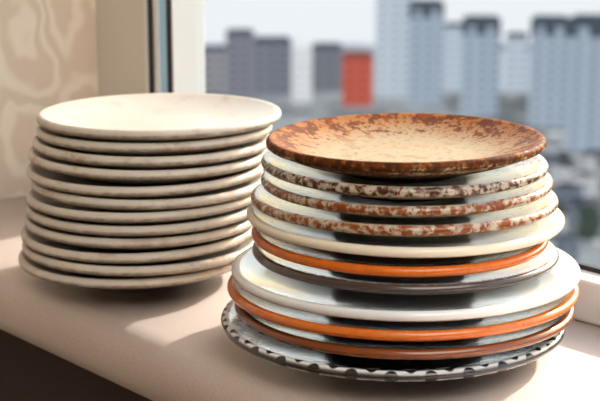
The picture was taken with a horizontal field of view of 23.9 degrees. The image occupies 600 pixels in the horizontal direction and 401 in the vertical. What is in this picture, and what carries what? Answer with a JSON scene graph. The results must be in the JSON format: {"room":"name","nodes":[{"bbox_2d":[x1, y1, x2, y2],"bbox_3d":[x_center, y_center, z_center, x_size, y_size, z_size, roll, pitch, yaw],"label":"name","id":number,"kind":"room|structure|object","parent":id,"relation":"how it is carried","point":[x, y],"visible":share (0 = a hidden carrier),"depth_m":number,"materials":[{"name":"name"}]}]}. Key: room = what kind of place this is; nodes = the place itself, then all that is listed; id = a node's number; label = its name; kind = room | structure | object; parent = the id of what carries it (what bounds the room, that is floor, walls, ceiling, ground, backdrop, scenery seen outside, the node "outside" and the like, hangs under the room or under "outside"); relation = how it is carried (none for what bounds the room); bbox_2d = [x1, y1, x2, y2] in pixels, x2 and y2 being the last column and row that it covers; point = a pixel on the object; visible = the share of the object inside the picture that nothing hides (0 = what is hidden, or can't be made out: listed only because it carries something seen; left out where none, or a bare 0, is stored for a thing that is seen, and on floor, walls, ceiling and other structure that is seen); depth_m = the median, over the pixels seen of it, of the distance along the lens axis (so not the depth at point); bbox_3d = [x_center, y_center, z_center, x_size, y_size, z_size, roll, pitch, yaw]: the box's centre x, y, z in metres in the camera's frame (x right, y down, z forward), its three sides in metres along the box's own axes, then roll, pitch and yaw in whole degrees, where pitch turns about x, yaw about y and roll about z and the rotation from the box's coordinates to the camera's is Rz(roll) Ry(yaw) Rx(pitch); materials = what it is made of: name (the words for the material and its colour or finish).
{"room":"kitchen","nodes":[
{"label":"kitchen","id":0,"kind":"room"},
{"bbox_2d":[0,0,98,199],"bbox_3d":[-1.613,-0.213,0.589,3.690,2.600,0.120,-11,17,-40],"label":"wall","id":1,"kind":"structure","parent":0,"point":[48,48],"depth_m":1.68,"materials":[{"name":"beige paper"}]},
{"bbox_2d":[0,329,151,400],"bbox_3d":[0.754,-0.168,0.391,0.380,2.600,3.289,-11,17,-40],"label":"wall","id":2,"kind":"structure","parent":0,"point":[28,372],"depth_m":1.35,"materials":[{"name":"brown paint"}]},
{"bbox_2d":[0,195,599,400],"bbox_3d":[0.716,0.306,0.466,0.340,0.058,3.289,-11,17,-40],"label":"window sill","id":3,"kind":"structure","parent":2,"relation":"attached to","point":[169,343],"depth_m":1.17,"materials":[{"name":"white paint"}]},
{"bbox_2d":[18,249,232,289],"bbox_3d":[-0.156,0.058,1.356,0.222,0.026,0.222,-5,14,-19],"label":"dinner plate","id":4,"kind":"object","parent":3,"relation":"on","point":[35,269],"visible":0.29,"depth_m":1.26,"materials":[{"name":"beige ceramic"}]},
{"bbox_2d":[22,236,253,277],"bbox_3d":[-0.151,0.046,1.351,0.224,0.026,0.224,-2,13,-9],"label":"dinner plate","id":5,"kind":"object","parent":4,"relation":"on","point":[227,256],"visible":0.31,"depth_m":1.26,"materials":[{"name":"beige ceramic"}]},
{"bbox_2d":[21,226,252,264],"bbox_3d":[-0.152,0.034,1.349,0.222,0.026,0.222,3,14,16],"label":"dinner plate","id":6,"kind":"object","parent":5,"relation":"on","point":[36,243],"visible":0.36,"depth_m":1.26,"materials":[{"name":"beige ceramic"}]},
{"bbox_2d":[24,214,252,250],"bbox_3d":[-0.149,0.023,1.345,0.220,0.026,0.220,5,14,23],"label":"dinner plate","id":7,"kind":"object","parent":6,"relation":"on","point":[115,244],"visible":0.34,"depth_m":1.25,"materials":[{"name":"beige ceramic"}]},
{"bbox_2d":[25,202,250,238],"bbox_3d":[-0.147,0.011,1.343,0.223,0.026,0.223,-6,14,-25],"label":"dinner plate","id":8,"kind":"object","parent":7,"relation":"on","point":[201,225],"visible":0.33,"depth_m":1.25,"materials":[{"name":"beige ceramic"}]},
{"bbox_2d":[26,188,251,225],"bbox_3d":[-0.146,0.000,1.338,0.220,0.026,0.220,-8,14,-29],"label":"dinner plate","id":9,"kind":"object","parent":8,"relation":"on","point":[45,205],"visible":0.37,"depth_m":1.25,"materials":[{"name":"beige ceramic"}]},
{"bbox_2d":[31,171,263,212],"bbox_3d":[-0.142,-0.012,1.336,0.220,0.026,0.220,11,17,38],"label":"dinner plate","id":10,"kind":"object","parent":9,"relation":"on","point":[244,189],"visible":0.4,"depth_m":1.24,"materials":[{"name":"beige ceramic"}]},
{"bbox_2d":[26,162,263,199],"bbox_3d":[-0.145,-0.025,1.337,0.223,0.025,0.223,-13,18,-42],"label":"dinner plate","id":11,"kind":"object","parent":10,"relation":"on","point":[42,177],"visible":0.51,"depth_m":1.25,"materials":[{"name":"beige ceramic"}]},
{"bbox_2d":[28,146,267,184],"bbox_3d":[-0.142,-0.037,1.336,0.224,0.026,0.224,9,15,31],"label":"dinner plate","id":12,"kind":"object","parent":11,"relation":"on","point":[129,177],"visible":0.41,"depth_m":1.24,"materials":[{"name":"beige ceramic"}]},
{"bbox_2d":[32,134,268,169],"bbox_3d":[-0.138,-0.049,1.334,0.223,0.026,0.223,-8,15,-33],"label":"dinner plate","id":13,"kind":"object","parent":12,"relation":"on","point":[254,147],"visible":0.43,"depth_m":1.24,"materials":[{"name":"beige ceramic"}]},
{"bbox_2d":[36,125,271,156],"bbox_3d":[-0.136,-0.061,1.332,0.220,0.025,0.220,-7,14,-27],"label":"dinner plate","id":14,"kind":"object","parent":13,"relation":"on","point":[196,147],"visible":0.47,"depth_m":1.24,"materials":[{"name":"beige ceramic"}]},
{"bbox_2d":[36,93,280,142],"bbox_3d":[-0.131,-0.073,1.330,0.228,0.025,0.228,0,13,1],"label":"dinner plate","id":15,"kind":"object","parent":14,"relation":"on","point":[146,117],"visible":0.93,"depth_m":1.35,"materials":[{"name":"beige ceramic"}]},
{"bbox_2d":[221,300,565,381],"bbox_3d":[0.075,0.104,1.154,0.279,0.026,0.279,3,14,13],"label":"dinner plate","id":16,"kind":"object","parent":3,"relation":"on","point":[259,345],"visible":0.26,"depth_m":1.06,"materials":[{"name":"ceramic"}]},
{"bbox_2d":[234,302,574,359],"bbox_3d":[0.084,0.090,1.147,0.273,0.026,0.273,5,13,20],"label":"dinner plate","id":17,"kind":"object","parent":16,"relation":"on","point":[471,347],"visible":0.16,"depth_m":1.04,"materials":[{"name":"ceramic"}]},
{"bbox_2d":[227,275,578,340],"bbox_3d":[0.082,0.076,1.147,0.282,0.026,0.282,-10,16,-37],"label":"dinner plate","id":18,"kind":"object","parent":17,"relation":"on","point":[258,307],"visible":0.34,"depth_m":1.04,"materials":[{"name":"ceramic"}]},
{"bbox_2d":[231,246,580,321],"bbox_3d":[0.084,0.062,1.143,0.279,0.026,0.279,-9,15,-34],"label":"dinner plate","id":19,"kind":"object","parent":18,"relation":"on","point":[248,273],"visible":0.4,"depth_m":1.07,"materials":[{"name":"ceramic"}]},
{"bbox_2d":[252,241,558,294],"bbox_3d":[0.084,0.048,1.141,0.245,0.026,0.245,-1,13,-8],"label":"dinner plate","id":20,"kind":"object","parent":19,"relation":"on","point":[530,270],"visible":0.33,"depth_m":1.06,"materials":[{"name":"ceramic"}]},
{"bbox_2d":[251,226,548,277],"bbox_3d":[0.079,0.034,1.135,0.236,0.026,0.236,-4,14,-19],"label":"dinner plate","id":21,"kind":"object","parent":20,"relation":"on","point":[302,255],"visible":0.35,"depth_m":1.06,"materials":[{"name":"ceramic"}]},
{"bbox_2d":[247,203,564,257],"bbox_3d":[0.084,0.019,1.137,0.253,0.026,0.253,-2,13,-12],"label":"dinner plate","id":22,"kind":"object","parent":21,"relation":"on","point":[528,235],"visible":0.46,"depth_m":1.06,"materials":[{"name":"ceramic"}]},
{"bbox_2d":[251,184,558,237],"bbox_3d":[0.083,0.005,1.131,0.244,0.026,0.244,-5,13,-24],"label":"dinner plate","id":23,"kind":"object","parent":22,"relation":"on","point":[265,202],"visible":0.44,"depth_m":1.06,"materials":[{"name":"ceramic"}]},
{"bbox_2d":[261,171,553,219],"bbox_3d":[0.084,-0.009,1.129,0.232,0.026,0.232,-4,13,-14],"label":"dinner plate","id":24,"kind":"object","parent":23,"relation":"on","point":[296,194],"visible":0.4,"depth_m":1.05,"materials":[{"name":"ceramic"}]},
{"bbox_2d":[261,150,548,201],"bbox_3d":[0.082,-0.022,1.122,0.226,0.026,0.226,3,13,12],"label":"dinner plate","id":25,"kind":"object","parent":24,"relation":"on","point":[529,171],"visible":0.45,"depth_m":1.06,"materials":[{"name":"ceramic"}]},
{"bbox_2d":[266,113,546,182],"bbox_3d":[0.083,-0.038,1.120,0.220,0.028,0.220,11,18,42],"label":"dinner plate","id":26,"kind":"object","parent":25,"relation":"on","point":[380,147],"visible":1,"depth_m":1.14,"materials":[{"name":"ceramic"}]},
{"bbox_2d":[95,0,599,325],"bbox_3d":[0.499,-0.574,0.817,0.082,1.500,2.189,-11,17,-40],"label":"window","id":27,"kind":"structure","parent":2,"relation":"in","point":[144,46],"depth_m":1.64,"materials":[{"name":"white plastic"}]},
{"label":"outside","id":28,"kind":"structure","parent":0,"visible":0},
{"bbox_2d":[204,0,599,266],"bbox_3d":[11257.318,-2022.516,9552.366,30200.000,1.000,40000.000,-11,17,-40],"label":"background backdrop","id":29,"kind":"structure","parent":28,"point":[307,22],"depth_m":1558.19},
{"bbox_2d":[205,45,225,92],"bbox_3d":[-65.976,-102.758,1102.608,21.472,35.249,20.084,-1,13,-3],"label":"building","id":30,"kind":"structure","parent":29,"relation":"on","point":[215,55],"depth_m":1093.38,"materials":[{"name":"grey concrete"}]},
{"bbox_2d":[225,29,254,95],"bbox_3d":[-45.697,-105.563,1082.485,21.946,49.714,20.511,-1,13,-2],"label":"building","id":31,"kind":"structure","parent":29,"relation":"on","point":[239,42],"depth_m":1073.02,"materials":[{"name":"grey concrete"}]},
{"bbox_2d":[254,36,291,95],"bbox_3d":[-21.656,-104.069,1091.806,30.706,42.634,28.395,0,13,-1],"label":"building","id":32,"kind":"structure","parent":29,"relation":"on","point":[272,54],"depth_m":1078.80,"materials":[{"name":"grey concrete"}]},
{"bbox_2d":[292,52,312,101],"bbox_3d":[1.517,-91.960,1053.765,15.514,36.040,14.722,0,13,0],"label":"building","id":33,"kind":"structure","parent":29,"relation":"on","point":[301,61],"depth_m":1047.14,"materials":[{"name":"white concrete"}]},
{"bbox_2d":[312,42,342,91],"bbox_3d":[21.175,-104.480,1108.141,24.166,36.130,22.509,0,13,1],"label":"building","id":34,"kind":"structure","parent":29,"relation":"on","point":[327,56],"depth_m":1097.93,"materials":[{"name":"grey concrete"}]},
{"bbox_2d":[292,43,374,75],"bbox_3d":[79.416,-114.623,1173.833,296.586,26.526,301.173,-11,17,-40],"label":"city skyline","id":35,"kind":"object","parent":29,"relation":"on","point":[346,47],"visible":0.02,"depth_m":1184.39},
{"bbox_2d":[342,51,372,106],"bbox_3d":[42.175,-89.210,1037.097,22.629,38.134,21.126,1,13,2],"label":"building","id":36,"kind":"structure","parent":29,"relation":"on","point":[357,68],"depth_m":1027.64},
{"bbox_2d":[374,0,412,96],"bbox_3d":[71.382,-139.225,1073.331,28.777,119.428,26.659,1,13,4],"label":"apartment tower","id":37,"kind":"structure","parent":29,"relation":"on","point":[391,16],"depth_m":1065.97,"materials":[{"name":"grey concrete"}]},
{"bbox_2d":[408,0,444,105],"bbox_3d":[92.238,-108.450,1037.570,25.266,75.428,23.500,1,13,5],"label":"apartment tower","id":38,"kind":"structure","parent":29,"relation":"on","point":[426,17],"depth_m":1026.63,"materials":[{"name":"grey concrete"}]},
{"bbox_2d":[443,22,461,90],"bbox_3d":[119.650,-112.730,1108.039,15.545,52.259,14.751,1,13,6],"label":"apartment tower","id":39,"kind":"structure","parent":29,"relation":"on","point":[452,50],"depth_m":1101.42,"materials":[{"name":"grey concrete"}]},
{"bbox_2d":[460,15,500,115],"bbox_3d":[126.738,-95.080,995.528,26.689,68.166,24.780,2,13,7],"label":"apartment tower","id":40,"kind":"structure","parent":29,"relation":"on","point":[481,34],"depth_m":984.18,"materials":[{"name":"grey concrete"}]},
{"bbox_2d":[499,43,529,91],"bbox_3d":[168.334,-104.642,1111.671,32.477,34.867,29.989,2,13,8],"label":"apartment tower","id":41,"kind":"structure","parent":29,"relation":"on","point":[502,45],"depth_m":1098.20,"materials":[{"name":"grey concrete"}]},
{"bbox_2d":[504,32,527,91],"bbox_3d":[168.297,-107.842,1102.640,17.304,45.144,16.333,2,13,8],"label":"apartment tower","id":42,"kind":"structure","parent":29,"relation":"on","point":[516,42],"depth_m":1095.25,"materials":[{"name":"grey concrete"}]},
{"bbox_2d":[527,15,569,127],"bbox_3d":[166.647,-86.910,949.681,25.646,72.740,23.841,2,13,10],"label":"apartment tower","id":43,"kind":"structure","parent":29,"relation":"on","point":[549,44],"depth_m":938.65,"materials":[{"name":"grey concrete"}]},
{"bbox_2d":[557,203,566,212],"bbox_3d":[121.837,6.937,674.519,10.705,12.845,10.181,-11,17,-40],"label":"street tree","id":44,"kind":"object","parent":29,"relation":"on","point":[561,206],"visible":0.16,"depth_m":670.66,"materials":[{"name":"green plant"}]},
{"bbox_2d":[556,150,569,160],"bbox_3d":[150.184,-23.330,810.569,9.173,11.007,8.724,-11,17,-40],"label":"street tree","id":45,"kind":"object","parent":29,"relation":"on","point":[565,155],"visible":0.44,"depth_m":806.80,"materials":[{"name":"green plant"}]},
{"bbox_2d":[540,149,599,260],"bbox_3d":[144.987,-3.793,723.431,198.076,11.890,137.534,-11,17,-40],"label":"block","id":46,"kind":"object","parent":29,"relation":"on","point":[570,195],"visible":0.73,"depth_m":705.77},
{"bbox_2d":[545,142,598,243],"bbox_3d":[131.769,-7.585,737.829,171.496,12.843,140.128,-11,17,-40],"label":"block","id":47,"kind":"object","parent":29,"relation":"on","point":[581,171],"visible":0.59,"depth_m":766.48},
{"bbox_2d":[564,14,599,151],"bbox_3d":[180.788,-72.139,866.684,33.994,81.062,31.355,3,13,12],"label":"apartment tower","id":48,"kind":"structure","parent":29,"relation":"on","point":[582,126],"depth_m":854.23,"materials":[{"name":"white concrete"}]},
{"bbox_2d":[576,222,597,247],"bbox_3d":[129.438,15.466,638.525,10.262,12.315,9.760,-11,17,-40],"label":"street tree","id":49,"kind":"object","parent":29,"relation":"on","point":[587,231],"visible":0.98,"depth_m":634.81,"materials":[{"name":"green plant"}]},
{"bbox_2d":[577,205,599,221],"bbox_3d":[136.064,8.243,668.295,10.903,13.084,10.369,-11,17,-40],"label":"street tree","id":50,"kind":"object","parent":29,"relation":"on","point":[585,211],"visible":0.59,"depth_m":664.30,"materials":[{"name":"green plant"}]},
{"bbox_2d":[583,216,599,230],"bbox_3d":[134.828,12.640,654.128,9.038,10.846,8.596,-11,17,-40],"label":"street tree","id":51,"kind":"object","parent":29,"relation":"on","point":[595,220],"visible":0.41,"depth_m":650.82,"materials":[{"name":"green plant"}]}
]}

